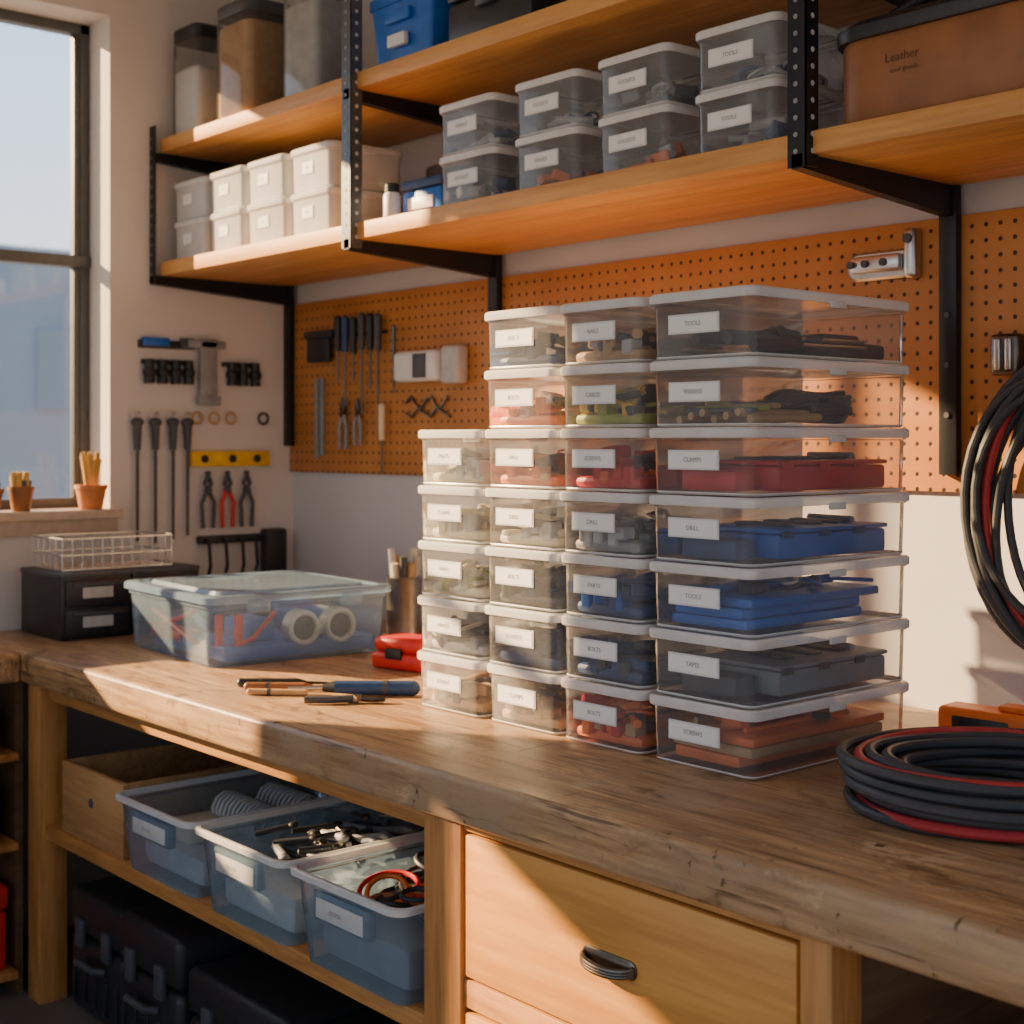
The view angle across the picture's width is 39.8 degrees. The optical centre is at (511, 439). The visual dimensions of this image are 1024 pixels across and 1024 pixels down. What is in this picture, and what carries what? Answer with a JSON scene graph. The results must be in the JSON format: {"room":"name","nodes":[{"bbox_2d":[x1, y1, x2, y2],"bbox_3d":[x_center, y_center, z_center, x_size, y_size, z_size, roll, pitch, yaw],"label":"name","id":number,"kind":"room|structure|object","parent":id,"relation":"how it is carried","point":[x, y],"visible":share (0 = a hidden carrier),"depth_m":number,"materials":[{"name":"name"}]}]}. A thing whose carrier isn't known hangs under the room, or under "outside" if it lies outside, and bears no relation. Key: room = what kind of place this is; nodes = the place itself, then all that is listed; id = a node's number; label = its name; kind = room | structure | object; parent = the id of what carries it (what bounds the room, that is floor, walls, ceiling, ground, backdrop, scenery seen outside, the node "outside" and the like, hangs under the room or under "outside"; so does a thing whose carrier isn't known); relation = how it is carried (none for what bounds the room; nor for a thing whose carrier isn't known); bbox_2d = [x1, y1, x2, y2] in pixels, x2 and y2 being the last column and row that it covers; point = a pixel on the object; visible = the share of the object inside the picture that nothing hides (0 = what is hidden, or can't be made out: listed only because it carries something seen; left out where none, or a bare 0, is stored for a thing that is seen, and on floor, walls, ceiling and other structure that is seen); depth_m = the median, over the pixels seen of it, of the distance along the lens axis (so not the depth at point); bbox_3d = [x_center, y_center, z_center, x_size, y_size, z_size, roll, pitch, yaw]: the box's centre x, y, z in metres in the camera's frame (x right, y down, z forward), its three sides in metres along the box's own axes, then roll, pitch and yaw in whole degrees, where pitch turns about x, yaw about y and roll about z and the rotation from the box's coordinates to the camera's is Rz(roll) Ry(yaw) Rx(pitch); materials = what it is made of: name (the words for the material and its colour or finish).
{"room":"workshop","nodes":[
{"label":"workshop","id":0,"kind":"room"},
{"bbox_2d":[0,925,105,1023],"bbox_3d":[-0.998,1.500,1.186,5.350,0.100,5.400,0,0,-41],"label":"floor","id":1,"kind":"structure","parent":0,"point":[18,1008],"depth_m":3.62,"materials":[{"name":"concrete"}]},
{"bbox_2d":[72,876,162,1023],"bbox_3d":[-0.861,1.294,3.677,0.542,0.308,0.306,0,0,-41],"label":"tool case","id":2,"kind":"object","parent":1,"relation":"on","point":[98,905],"visible":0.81,"depth_m":3.52,"materials":[{"name":"plastic"}]},
{"bbox_2d":[120,900,256,1023],"bbox_3d":[-0.666,1.284,3.422,0.542,0.328,0.306,0,0,-41],"label":"tool case","id":3,"kind":"object","parent":1,"relation":"on","point":[161,942],"visible":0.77,"depth_m":3.25,"materials":[{"name":"plastic"}]},
{"bbox_2d":[189,949,373,1023],"bbox_3d":[-0.410,1.309,3.142,0.542,0.278,0.426,0,0,-41],"label":"tool case","id":4,"kind":"object","parent":1,"relation":"on","point":[252,987],"visible":0.45,"depth_m":3.02,"materials":[{"name":"plastic"}]},
{"bbox_2d":[0,620,1023,1023],"bbox_3d":[-0.292,1.000,2.164,2.698,0.900,4.450,0,0,-41],"label":"workbench","id":5,"kind":"object","parent":1,"relation":"on","point":[567,881],"visible":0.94,"depth_m":2.21,"materials":[{"name":"brown wood"}]},
{"bbox_2d":[0,882,7,969],"bbox_3d":[-1.509,1.256,3.699,0.283,0.245,0.307,0,0,-41],"label":"toolbox","id":6,"kind":"object","parent":5,"relation":"on","point":[3,888],"visible":1,"depth_m":3.67,"materials":[{"name":"plastic"}]},
{"bbox_2d":[20,564,131,640],"bbox_3d":[-1.236,0.457,4.019,0.211,0.184,0.300,0,0,-41],"label":"drawer organizer","id":7,"kind":"object","parent":5,"relation":"on","point":[83,604],"visible":0.95,"depth_m":3.92,"materials":[{"name":"black plastic"}]},
{"bbox_2d":[32,530,171,571],"bbox_3d":[-1.179,0.317,4.077,0.334,0.091,0.204,0,0,-41],"label":"wire basket","id":8,"kind":"object","parent":7,"relation":"on","point":[108,564],"visible":1,"depth_m":4.06,"materials":[{"name":"metal"}]},
{"bbox_2d":[123,559,199,633],"bbox_3d":[-1.076,0.457,4.158,0.211,0.184,0.300,0,0,-41],"label":"drawer organizer","id":9,"kind":"object","parent":5,"relation":"on","point":[169,605],"visible":0.49,"depth_m":4.04,"materials":[{"name":"black plastic"}]},
{"bbox_2d":[62,743,319,859],"bbox_3d":[-0.815,0.898,3.635,0.561,0.176,0.345,0,0,-41],"label":"wooden crate","id":10,"kind":"object","parent":5,"relation":"in","point":[91,813],"visible":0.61,"depth_m":3.49,"materials":[{"name":"brown wood"}]},
{"bbox_2d":[115,768,386,897],"bbox_3d":[-0.594,0.900,3.320,0.570,0.172,0.370,0,0,-41],"label":"storage bin","id":11,"kind":"object","parent":5,"relation":"in","point":[176,853],"visible":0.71,"depth_m":3.23,"materials":[{"name":"blue plastic"}]},
{"bbox_2d":[124,570,390,667],"bbox_3d":[-0.676,0.460,3.741,0.532,0.178,0.558,0,0,-37],"label":"storage tote","id":12,"kind":"object","parent":5,"relation":"on","point":[326,615],"visible":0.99,"depth_m":3.63,"materials":[{"name":"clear plastic"}]},
{"bbox_2d":[194,797,423,945],"bbox_3d":[-0.346,0.891,3.027,0.570,0.190,0.362,0,0,-41],"label":"storage bin","id":13,"kind":"object","parent":5,"relation":"in","point":[262,891],"visible":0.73,"depth_m":2.91,"materials":[{"name":"blue plastic"}]},
{"bbox_2d":[304,692,385,703],"bbox_3d":[-0.348,0.540,2.961,0.167,0.016,0.056,0,0,3],"label":"pliers","id":14,"kind":"object","parent":5,"relation":"on","point":[311,698],"visible":1,"depth_m":2.95,"materials":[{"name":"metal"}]},
{"bbox_2d":[288,680,419,695],"bbox_3d":[-0.340,0.533,3.044,0.286,0.034,0.033,0,0,1],"label":"screwdriver","id":15,"kind":"object","parent":5,"relation":"on","point":[385,687],"visible":0.97,"depth_m":3.03,"materials":[{"name":"blue plastic"}]},
{"bbox_2d":[290,833,423,1005],"bbox_3d":[-0.101,0.896,2.737,0.570,0.180,0.362,0,0,-41],"label":"storage bin","id":16,"kind":"object","parent":5,"relation":"in","point":[375,943],"visible":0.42,"depth_m":2.59,"materials":[{"name":"blue plastic"}]},
{"bbox_2d":[386,548,422,633],"bbox_3d":[-0.307,0.429,4.026,0.106,0.241,0.106,0,0,-41],"label":"cup","id":17,"kind":"object","parent":5,"relation":"on","point":[404,613],"visible":0.94,"depth_m":3.99,"materials":[{"name":"metal"}]},
{"bbox_2d":[372,632,447,672],"bbox_3d":[-0.246,0.511,3.412,0.163,0.076,0.116,0,0,37],"label":"case","id":18,"kind":"object","parent":5,"relation":"on","point":[396,651],"visible":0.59,"depth_m":3.37,"materials":[{"name":"plastic"}]},
{"bbox_2d":[417,649,562,717],"bbox_3d":[-0.020,0.492,2.954,0.306,0.113,0.217,0,0,-41],"label":"clear storage bin","id":19,"kind":"object","parent":5,"relation":"on","point":[468,695],"visible":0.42,"depth_m":2.87,"materials":[{"name":"plastic"}]},
{"bbox_2d":[418,594,556,659],"bbox_3d":[-0.019,0.378,2.954,0.306,0.113,0.217,0,0,-41],"label":"clear storage bin","id":20,"kind":"object","parent":19,"relation":"on","point":[467,637],"visible":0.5,"depth_m":2.87,"materials":[{"name":"plastic"}]},
{"bbox_2d":[418,540,565,601],"bbox_3d":[-0.018,0.264,2.957,0.306,0.113,0.217,0,0,-41],"label":"clear storage bin","id":21,"kind":"object","parent":20,"relation":"on","point":[469,582],"visible":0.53,"depth_m":2.87,"materials":[{"name":"plastic"}]},
{"bbox_2d":[418,485,563,543],"bbox_3d":[-0.019,0.150,2.956,0.306,0.113,0.217,0,0,-41],"label":"clear storage bin","id":22,"kind":"object","parent":21,"relation":"on","point":[470,525],"visible":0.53,"depth_m":2.87,"materials":[{"name":"plastic"}]},
{"bbox_2d":[418,429,564,486],"bbox_3d":[-0.018,0.036,2.954,0.306,0.113,0.217,0,0,-41],"label":"clear storage bin","id":23,"kind":"object","parent":22,"relation":"on","point":[467,467],"visible":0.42,"depth_m":2.87,"materials":[{"name":"plastic"}]},
{"bbox_2d":[487,662,652,734],"bbox_3d":[0.127,0.492,2.792,0.306,0.113,0.217,0,0,-41],"label":"clear storage bin","id":24,"kind":"object","parent":5,"relation":"on","point":[541,710],"visible":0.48,"depth_m":2.71,"materials":[{"name":"plastic"}]},
{"bbox_2d":[485,604,654,673],"bbox_3d":[0.123,0.378,2.789,0.306,0.113,0.217,0,0,-41],"label":"clear storage bin","id":25,"kind":"object","parent":24,"relation":"on","point":[535,648],"visible":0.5,"depth_m":2.71,"materials":[{"name":"plastic"}]},
{"bbox_2d":[485,545,650,611],"bbox_3d":[0.123,0.264,2.792,0.306,0.113,0.217,0,0,-41],"label":"clear storage bin","id":26,"kind":"object","parent":25,"relation":"on","point":[527,587],"visible":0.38,"depth_m":2.71,"materials":[{"name":"plastic"}]},
{"bbox_2d":[485,487,654,550],"bbox_3d":[0.123,0.150,2.791,0.306,0.113,0.217,0,0,-41],"label":"clear storage bin","id":27,"kind":"object","parent":26,"relation":"on","point":[511,525],"visible":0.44,"depth_m":2.71,"materials":[{"name":"plastic"}]},
{"bbox_2d":[485,429,654,488],"bbox_3d":[0.123,0.036,2.792,0.306,0.113,0.217,0,0,-41],"label":"clear storage bin","id":28,"kind":"object","parent":27,"relation":"on","point":[512,465],"visible":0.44,"depth_m":2.72,"materials":[{"name":"plastic"}]},
{"bbox_2d":[484,367,655,428],"bbox_3d":[0.122,-0.079,2.792,0.306,0.113,0.217,0,0,-41],"label":"clear storage bin","id":29,"kind":"object","parent":28,"relation":"on","point":[514,403],"visible":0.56,"depth_m":2.71,"materials":[{"name":"plastic"}]},
{"bbox_2d":[485,306,655,369],"bbox_3d":[0.122,-0.193,2.789,0.306,0.113,0.217,0,0,-41],"label":"clear storage bin","id":30,"kind":"object","parent":29,"relation":"on","point":[518,338],"visible":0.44,"depth_m":2.72,"materials":[{"name":"plastic"}]},
{"bbox_2d":[561,675,656,753],"bbox_3d":[0.266,0.492,2.627,0.306,0.113,0.217,0,0,-41],"label":"clear storage bin","id":31,"kind":"object","parent":5,"relation":"on","point":[611,716],"visible":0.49,"depth_m":2.54,"materials":[{"name":"plastic"}]},
{"bbox_2d":[561,614,656,688],"bbox_3d":[0.267,0.378,2.629,0.306,0.113,0.217,0,0,-41],"label":"clear storage bin","id":32,"kind":"object","parent":31,"relation":"on","point":[613,652],"visible":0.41,"depth_m":2.55,"materials":[{"name":"plastic"}]},
{"bbox_2d":[561,552,658,622],"bbox_3d":[0.267,0.264,2.629,0.306,0.113,0.217,0,0,-41],"label":"clear storage bin","id":33,"kind":"object","parent":32,"relation":"on","point":[597,586],"visible":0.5,"depth_m":2.55,"materials":[{"name":"plastic"}]},
{"bbox_2d":[560,490,659,557],"bbox_3d":[0.264,0.150,2.627,0.306,0.113,0.217,0,0,-41],"label":"clear storage bin","id":34,"kind":"object","parent":33,"relation":"on","point":[596,522],"visible":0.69,"depth_m":2.55,"materials":[{"name":"plastic"}]},
{"bbox_2d":[560,428,655,492],"bbox_3d":[0.265,0.036,2.626,0.306,0.113,0.217,0,0,-41],"label":"clear storage bin","id":35,"kind":"object","parent":34,"relation":"on","point":[596,459],"visible":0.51,"depth_m":2.56,"materials":[{"name":"plastic"}]},
{"bbox_2d":[560,362,691,427],"bbox_3d":[0.264,-0.079,2.627,0.306,0.113,0.217,0,0,-41],"label":"clear storage bin","id":36,"kind":"object","parent":35,"relation":"on","point":[615,395],"visible":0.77,"depth_m":2.56,"materials":[{"name":"plastic"}]},
{"bbox_2d":[560,297,657,365],"bbox_3d":[0.264,-0.193,2.629,0.306,0.113,0.217,0,0,-41],"label":"clear storage bin","id":37,"kind":"object","parent":36,"relation":"on","point":[619,330],"visible":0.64,"depth_m":2.56,"materials":[{"name":"plastic"}]},
{"bbox_2d":[649,680,908,779],"bbox_3d":[0.477,0.492,2.499,0.456,0.113,0.242,0,0,-41],"label":"storage box","id":38,"kind":"object","parent":5,"relation":"on","point":[751,744],"visible":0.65,"depth_m":2.40,"materials":[{"name":"plastic"}]},
{"bbox_2d":[649,617,909,708],"bbox_3d":[0.478,0.378,2.499,0.456,0.113,0.242,0,0,-41],"label":"storage box","id":39,"kind":"object","parent":38,"relation":"on","point":[748,673],"visible":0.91,"depth_m":2.41,"materials":[{"name":"plastic"}]},
{"bbox_2d":[649,554,909,637],"bbox_3d":[0.478,0.264,2.499,0.456,0.113,0.242,0,0,-41],"label":"storage box","id":40,"kind":"object","parent":39,"relation":"on","point":[744,602],"visible":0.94,"depth_m":2.41,"materials":[{"name":"plastic"}]},
{"bbox_2d":[649,491,909,567],"bbox_3d":[0.477,0.150,2.499,0.456,0.113,0.242,0,0,-41],"label":"storage box","id":41,"kind":"object","parent":40,"relation":"on","point":[749,532],"visible":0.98,"depth_m":2.42,"materials":[{"name":"plastic"}]},
{"bbox_2d":[649,427,908,496],"bbox_3d":[0.477,0.036,2.499,0.456,0.113,0.242,0,0,-41],"label":"storage box","id":42,"kind":"object","parent":41,"relation":"on","point":[712,461],"visible":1,"depth_m":2.43,"materials":[{"name":"plastic"}]},
{"bbox_2d":[650,356,909,427],"bbox_3d":[0.478,-0.079,2.499,0.456,0.113,0.242,0,0,-41],"label":"storage box","id":43,"kind":"object","parent":42,"relation":"on","point":[739,391],"visible":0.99,"depth_m":2.46,"materials":[{"name":"plastic"}]},
{"bbox_2d":[649,285,908,364],"bbox_3d":[0.478,-0.193,2.499,0.456,0.113,0.242,0,0,-41],"label":"storage box","id":44,"kind":"object","parent":43,"relation":"on","point":[742,320],"visible":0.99,"depth_m":2.47,"materials":[{"name":"plastic"}]},
{"bbox_2d":[836,726,1023,842],"bbox_3d":[0.714,0.507,2.107,0.452,0.085,0.446,0,0,-27],"label":"coiled cable","id":45,"kind":"object","parent":5,"relation":"on","point":[955,782],"visible":1,"depth_m":2.02,"materials":[{"name":"rubber"}]},
{"bbox_2d":[938,701,1023,728],"bbox_3d":[0.919,0.512,2.525,0.325,0.072,0.076,0,0,45],"label":"tool case","id":46,"kind":"object","parent":5,"relation":"on","point":[1010,715],"visible":0.69,"depth_m":2.56,"materials":[{"name":"plastic"}]},
{"bbox_2d":[0,0,292,936],"bbox_3d":[-2.685,-0.075,3.165,5.400,3.050,0.200,0,0,-41],"label":"wall","id":47,"kind":"structure","parent":0,"point":[132,41],"depth_m":4.38,"materials":[{"name":"paint"}]},
{"bbox_2d":[0,8,90,509],"bbox_3d":[-1.918,-0.540,3.906,1.570,1.500,0.057,0,0,-41],"label":"window","id":48,"kind":"structure","parent":47,"relation":"in","point":[78,261],"depth_m":4.39,"materials":[{"name":"paint"}]},
{"bbox_2d":[0,507,123,536],"bbox_3d":[-1.836,0.244,3.827,1.590,0.072,0.195,0,0,-41],"label":"trim","id":49,"kind":"structure","parent":47,"relation":"attached to","point":[41,521],"depth_m":4.17,"materials":[{"name":"paint"}]},
{"bbox_2d":[7,472,34,511],"bbox_3d":[-1.431,0.150,4.123,0.076,0.115,0.076,0,0,-41],"label":"pot","id":50,"kind":"object","parent":49,"relation":"on","point":[20,490],"visible":1,"depth_m":4.10,"materials":[{"name":"brown ceramic"}]},
{"bbox_2d":[74,452,107,508],"bbox_3d":[-1.268,0.121,4.264,0.097,0.171,0.097,0,0,-41],"label":"pot","id":51,"kind":"object","parent":49,"relation":"on","point":[91,494],"visible":1,"depth_m":4.24,"materials":[{"name":"orange ceramic"}]},
{"bbox_2d":[131,411,143,540],"bbox_3d":[-1.148,0.110,4.339,0.043,0.400,0.029,0,0,-41],"label":"file","id":52,"kind":"object","parent":47,"relation":"hanging from","point":[137,423],"visible":0.99,"depth_m":4.33,"materials":[{"name":"metal"}]},
{"bbox_2d":[149,411,161,543],"bbox_3d":[-1.103,0.115,4.378,0.043,0.410,0.029,0,0,-41],"label":"file","id":53,"kind":"object","parent":47,"relation":"hanging from","point":[155,423],"visible":1,"depth_m":4.37,"materials":[{"name":"metal"}]},
{"bbox_2d":[138,337,194,349],"bbox_3d":[-1.076,-0.302,4.416,0.190,0.035,0.021,0,0,-41],"label":"tool","id":54,"kind":"object","parent":47,"relation":"attached to","point":[144,342],"visible":1,"depth_m":4.40,"materials":[{"name":"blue plastic"}]},
{"bbox_2d":[141,359,194,384],"bbox_3d":[-1.069,-0.212,4.411,0.176,0.075,0.039,0,0,-41],"label":"tool rack","id":55,"kind":"object","parent":47,"relation":"attached to","point":[149,372],"visible":1,"depth_m":4.39,"materials":[{"name":"black plastic"}]},
{"bbox_2d":[167,411,179,538],"bbox_3d":[-1.058,0.110,4.418,0.043,0.400,0.029,0,0,-41],"label":"file","id":56,"kind":"object","parent":47,"relation":"hanging from","point":[173,423],"visible":1,"depth_m":4.41,"materials":[{"name":"metal"}]},
{"bbox_2d":[181,411,193,535],"bbox_3d":[-1.020,0.105,4.450,0.043,0.390,0.029,0,0,-41],"label":"file","id":57,"kind":"object","parent":47,"relation":"hanging from","point":[187,423],"visible":1,"depth_m":4.45,"materials":[{"name":"metal"}]},
{"bbox_2d":[188,339,225,405],"bbox_3d":[-0.966,-0.215,4.488,0.130,0.210,0.022,0,0,-41],"label":"square","id":58,"kind":"object","parent":47,"relation":"attached to","point":[208,348],"visible":1,"depth_m":4.48,"materials":[{"name":"grey metal"}]},
{"bbox_2d":[200,471,215,528],"bbox_3d":[-0.965,0.189,4.494,0.058,0.183,0.020,0,0,-41],"label":"pliers","id":59,"kind":"object","parent":47,"relation":"hanging from","point":[207,490],"visible":1,"depth_m":4.49,"materials":[{"name":"black metal"}]},
{"bbox_2d":[219,471,235,527],"bbox_3d":[-0.912,0.189,4.540,0.058,0.183,0.020,0,0,-41],"label":"pliers","id":60,"kind":"object","parent":47,"relation":"hanging from","point":[227,488],"visible":1,"depth_m":4.53,"materials":[{"name":"red plastic"}]},
{"bbox_2d":[189,451,269,466],"bbox_3d":[-0.907,0.060,4.561,0.285,0.050,0.024,0,0,-41],"label":"spirit level","id":61,"kind":"object","parent":47,"relation":"attached to","point":[197,458],"visible":1,"depth_m":4.54,"materials":[{"name":"yellow plastic"}]},
{"bbox_2d":[196,528,286,574],"bbox_3d":[-0.869,0.370,4.574,0.310,0.160,0.055,0,0,-41],"label":"tool rack","id":62,"kind":"object","parent":47,"relation":"attached to","point":[273,541],"visible":0.83,"depth_m":4.61,"materials":[{"name":"plastic"}]},
{"bbox_2d":[221,362,261,386],"bbox_3d":[-0.872,-0.212,4.582,0.136,0.075,0.039,0,0,-41],"label":"tool rack","id":63,"kind":"object","parent":47,"relation":"attached to","point":[232,374],"visible":1,"depth_m":4.57,"materials":[{"name":"black plastic"}]},
{"bbox_2d":[293,0,1023,710],"bbox_3d":[0.964,-0.075,2.892,0.150,3.050,5.400,0,0,-41],"label":"wall","id":64,"kind":"structure","parent":0,"point":[345,524],"depth_m":3.11,"materials":[{"name":"paint"}]},
{"bbox_2d":[150,0,1023,474],"bbox_3d":[0.474,-0.760,2.933,0.504,1.660,4.306,0,0,-41],"label":"shelving unit","id":65,"kind":"object","parent":64,"relation":"attached to","point":[921,159],"visible":0.94,"depth_m":3.16,"materials":[{"name":"brown wood"}]},
{"bbox_2d":[174,216,212,258],"bbox_3d":[-0.892,-0.611,4.379,0.246,0.119,0.215,0,0,-40],"label":"bin","id":66,"kind":"object","parent":65,"relation":"on","point":[194,236],"visible":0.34,"depth_m":4.28,"materials":[{"name":"plastic"}]},
{"bbox_2d":[174,176,212,221],"bbox_3d":[-0.892,-0.731,4.379,0.246,0.119,0.215,0,0,-41],"label":"bin","id":67,"kind":"object","parent":66,"relation":"on","point":[194,196],"visible":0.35,"depth_m":4.28,"materials":[{"name":"plastic"}]},
{"bbox_2d":[173,22,223,134],"bbox_3d":[-0.948,-1.098,4.383,0.160,0.335,0.160,0,0,-41],"label":"canister","id":68,"kind":"object","parent":65,"relation":"on","point":[195,86],"visible":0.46,"depth_m":4.32,"materials":[{"name":"clear glass"}]},
{"bbox_2d":[209,207,250,251],"bbox_3d":[-0.747,-0.611,4.213,0.246,0.119,0.215,0,0,-40],"label":"bin","id":69,"kind":"object","parent":65,"relation":"on","point":[230,228],"visible":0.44,"depth_m":4.11,"materials":[{"name":"plastic"}]},
{"bbox_2d":[209,165,250,213],"bbox_3d":[-0.747,-0.731,4.213,0.246,0.119,0.215,0,0,-40],"label":"bin","id":70,"kind":"object","parent":69,"relation":"on","point":[231,186],"visible":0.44,"depth_m":4.11,"materials":[{"name":"plastic"}]},
{"bbox_2d":[217,0,291,119],"bbox_3d":[-0.745,-1.098,4.149,0.192,0.335,0.192,0,0,-41],"label":"canister","id":71,"kind":"object","parent":65,"relation":"on","point":[250,45],"visible":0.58,"depth_m":4.07,"materials":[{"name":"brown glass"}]},
{"bbox_2d":[247,197,293,243],"bbox_3d":[-0.603,-0.611,4.047,0.246,0.119,0.215,0,0,-42],"label":"bin","id":72,"kind":"object","parent":65,"relation":"on","point":[272,219],"visible":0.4,"depth_m":3.95,"materials":[{"name":"plastic"}]},
{"bbox_2d":[247,153,293,203],"bbox_3d":[-0.603,-0.731,4.047,0.246,0.119,0.215,0,0,-40],"label":"bin","id":73,"kind":"object","parent":72,"relation":"on","point":[272,177],"visible":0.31,"depth_m":3.94,"materials":[{"name":"plastic"}]},
{"bbox_2d":[283,0,341,97],"bbox_3d":[-0.522,-1.111,3.893,0.170,0.360,0.170,0,0,-41],"label":"canister","id":74,"kind":"object","parent":65,"relation":"on","point":[312,29],"visible":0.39,"depth_m":3.82,"materials":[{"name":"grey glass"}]},
{"bbox_2d":[291,186,402,234],"bbox_3d":[-0.452,-0.611,3.873,0.246,0.119,0.215,0,0,-40],"label":"bin","id":75,"kind":"object","parent":65,"relation":"on","point":[320,208],"visible":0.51,"depth_m":3.79,"materials":[{"name":"plastic"}]},
{"bbox_2d":[291,140,402,193],"bbox_3d":[-0.452,-0.731,3.873,0.246,0.119,0.215,0,0,-40],"label":"bin","id":76,"kind":"object","parent":75,"relation":"on","point":[317,165],"visible":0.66,"depth_m":3.80,"materials":[{"name":"plastic"}]},
{"bbox_2d":[383,183,400,216],"bbox_3d":[-0.305,-0.601,3.597,0.043,0.100,0.044,0,0,-41],"label":"bottle","id":77,"kind":"object","parent":65,"relation":"on","point":[391,198],"visible":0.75,"depth_m":3.58,"materials":[{"name":"white plastic"}]},
{"bbox_2d":[370,0,453,64],"bbox_3d":[-0.190,-1.020,3.565,0.258,0.180,0.260,0,0,-41],"label":"tote","id":78,"kind":"object","parent":65,"relation":"on","point":[402,28],"visible":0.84,"depth_m":3.46,"materials":[{"name":"plastic"}]},
{"bbox_2d":[401,174,479,212],"bbox_3d":[-0.179,-0.598,3.528,0.128,0.095,0.166,0,0,-41],"label":"case","id":79,"kind":"object","parent":65,"relation":"on","point":[424,193],"visible":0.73,"depth_m":3.48,"materials":[{"name":"plastic"}]},
{"bbox_2d":[439,146,518,204],"bbox_3d":[-0.021,-0.611,3.377,0.246,0.121,0.215,0,0,-42],"label":"bin","id":80,"kind":"object","parent":65,"relation":"on","point":[462,171],"visible":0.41,"depth_m":3.34,"materials":[{"name":"clear plastic"}]},
{"bbox_2d":[439,92,518,156],"bbox_3d":[-0.021,-0.734,3.377,0.246,0.121,0.215,0,0,-40],"label":"bin","id":81,"kind":"object","parent":80,"relation":"on","point":[462,118],"visible":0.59,"depth_m":3.35,"materials":[{"name":"clear plastic"}]},
{"bbox_2d":[447,0,566,40],"bbox_3d":[0.030,-1.006,3.325,0.258,0.150,0.306,0,0,-41],"label":"tool case","id":82,"kind":"object","parent":65,"relation":"on","point":[466,17],"visible":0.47,"depth_m":3.26,"materials":[{"name":"plastic"}]},
{"bbox_2d":[515,125,602,189],"bbox_3d":[0.160,-0.611,3.169,0.246,0.121,0.215,0,0,-42],"label":"bin","id":83,"kind":"object","parent":65,"relation":"on","point":[544,157],"visible":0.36,"depth_m":3.17,"materials":[{"name":"clear plastic"}]},
{"bbox_2d":[515,68,602,137],"bbox_3d":[0.160,-0.734,3.169,0.246,0.121,0.215,0,0,-41],"label":"bin","id":84,"kind":"object","parent":83,"relation":"on","point":[546,103],"visible":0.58,"depth_m":3.17,"materials":[{"name":"clear plastic"}]},
{"bbox_2d":[598,103,699,172],"bbox_3d":[0.334,-0.611,2.969,0.246,0.121,0.215,0,0,-40],"label":"bin","id":85,"kind":"object","parent":65,"relation":"on","point":[642,136],"visible":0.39,"depth_m":2.97,"materials":[{"name":"clear plastic"}]},
{"bbox_2d":[598,42,700,117],"bbox_3d":[0.334,-0.734,2.969,0.246,0.121,0.215,0,0,-40],"label":"bin","id":86,"kind":"object","parent":85,"relation":"on","point":[644,77],"visible":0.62,"depth_m":2.93,"materials":[{"name":"clear plastic"}]},
{"bbox_2d":[695,77,843,152],"bbox_3d":[0.511,-0.611,2.766,0.246,0.121,0.215,0,0,-41],"label":"bin","id":87,"kind":"object","parent":65,"relation":"on","point":[754,111],"visible":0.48,"depth_m":2.74,"materials":[{"name":"clear plastic"}]},
{"bbox_2d":[696,11,843,93],"bbox_3d":[0.511,-0.734,2.766,0.246,0.121,0.215,0,0,-42],"label":"bin","id":88,"kind":"object","parent":87,"relation":"on","point":[734,53],"visible":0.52,"depth_m":2.75,"materials":[{"name":"clear plastic"}]},
{"bbox_2d":[837,0,1023,123],"bbox_3d":[0.807,-0.678,2.470,0.278,0.256,0.448,0,0,-41],"label":"storage bin","id":89,"kind":"object","parent":65,"relation":"on","point":[919,54],"visible":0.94,"depth_m":2.38,"materials":[{"name":"brown leather"}]},
{"bbox_2d":[290,207,1023,493],"bbox_3d":[0.707,-0.172,3.063,0.013,0.555,4.396,0,0,-41],"label":"pegboard","id":90,"kind":"object","parent":64,"relation":"attached to","point":[992,242],"visible":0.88,"depth_m":3.27,"materials":[{"name":"orange wood"}]},
{"bbox_2d":[314,378,319,458],"bbox_3d":[-0.631,-0.070,4.581,0.011,0.260,0.018,0,0,-41],"label":"ruler","id":91,"kind":"object","parent":90,"relation":"hanging from","point":[316,380],"visible":1,"depth_m":4.58,"materials":[{"name":"grey plastic"}]},
{"bbox_2d":[303,329,387,362],"bbox_3d":[-0.527,-0.300,4.444,0.036,0.100,0.420,0,0,-41],"label":"rack","id":92,"kind":"object","parent":90,"relation":"attached to","point":[319,343],"visible":0.97,"depth_m":4.53,"materials":[{"name":"black plastic"}]},
{"bbox_2d":[394,344,467,383],"bbox_3d":[-0.240,-0.215,4.095,0.061,0.110,0.295,0,0,-41],"label":"wall dispenser","id":93,"kind":"object","parent":90,"relation":"attached to","point":[448,365],"visible":1,"depth_m":4.05,"materials":[{"name":"white plastic"}]},
{"bbox_2d":[846,227,920,281],"bbox_3d":[0.768,-0.383,2.950,0.042,0.105,0.175,0,0,-41],"label":"metal latch","id":94,"kind":"object","parent":90,"relation":"attached to","point":[905,262],"visible":1,"depth_m":2.92,"materials":[{"name":"metal"}]},
{"bbox_2d":[991,333,1023,375],"bbox_3d":[0.957,-0.165,2.733,0.041,0.080,0.060,0,0,-41],"label":"metal clip","id":95,"kind":"object","parent":90,"relation":"attached to","point":[1007,350],"visible":0.95,"depth_m":2.71,"materials":[{"name":"silver metal"}]},
{"label":"outside","id":96,"kind":"structure","parent":0,"visible":0},
{"bbox_2d":[0,244,69,498],"bbox_3d":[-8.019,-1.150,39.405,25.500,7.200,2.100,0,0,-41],"label":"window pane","id":97,"kind":"structure","parent":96,"point":[34,299],"depth_m":34.88,"materials":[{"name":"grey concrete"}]},
{"bbox_3d":[1.037,-0.082,2.591,0.106,0.063,0.050,0,0,-41],"label":"hook","id":98,"kind":"object","parent":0,"visible":0},
{"bbox_2d":[960,366,1023,649],"bbox_3d":[1.041,0.135,2.584,0.049,0.605,0.488,0,0,-41],"label":"hanging cable","id":99,"kind":"object","parent":98,"relation":"hanging from","point":[984,490],"visible":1,"depth_m":2.70,"materials":[{"name":"rubber"}]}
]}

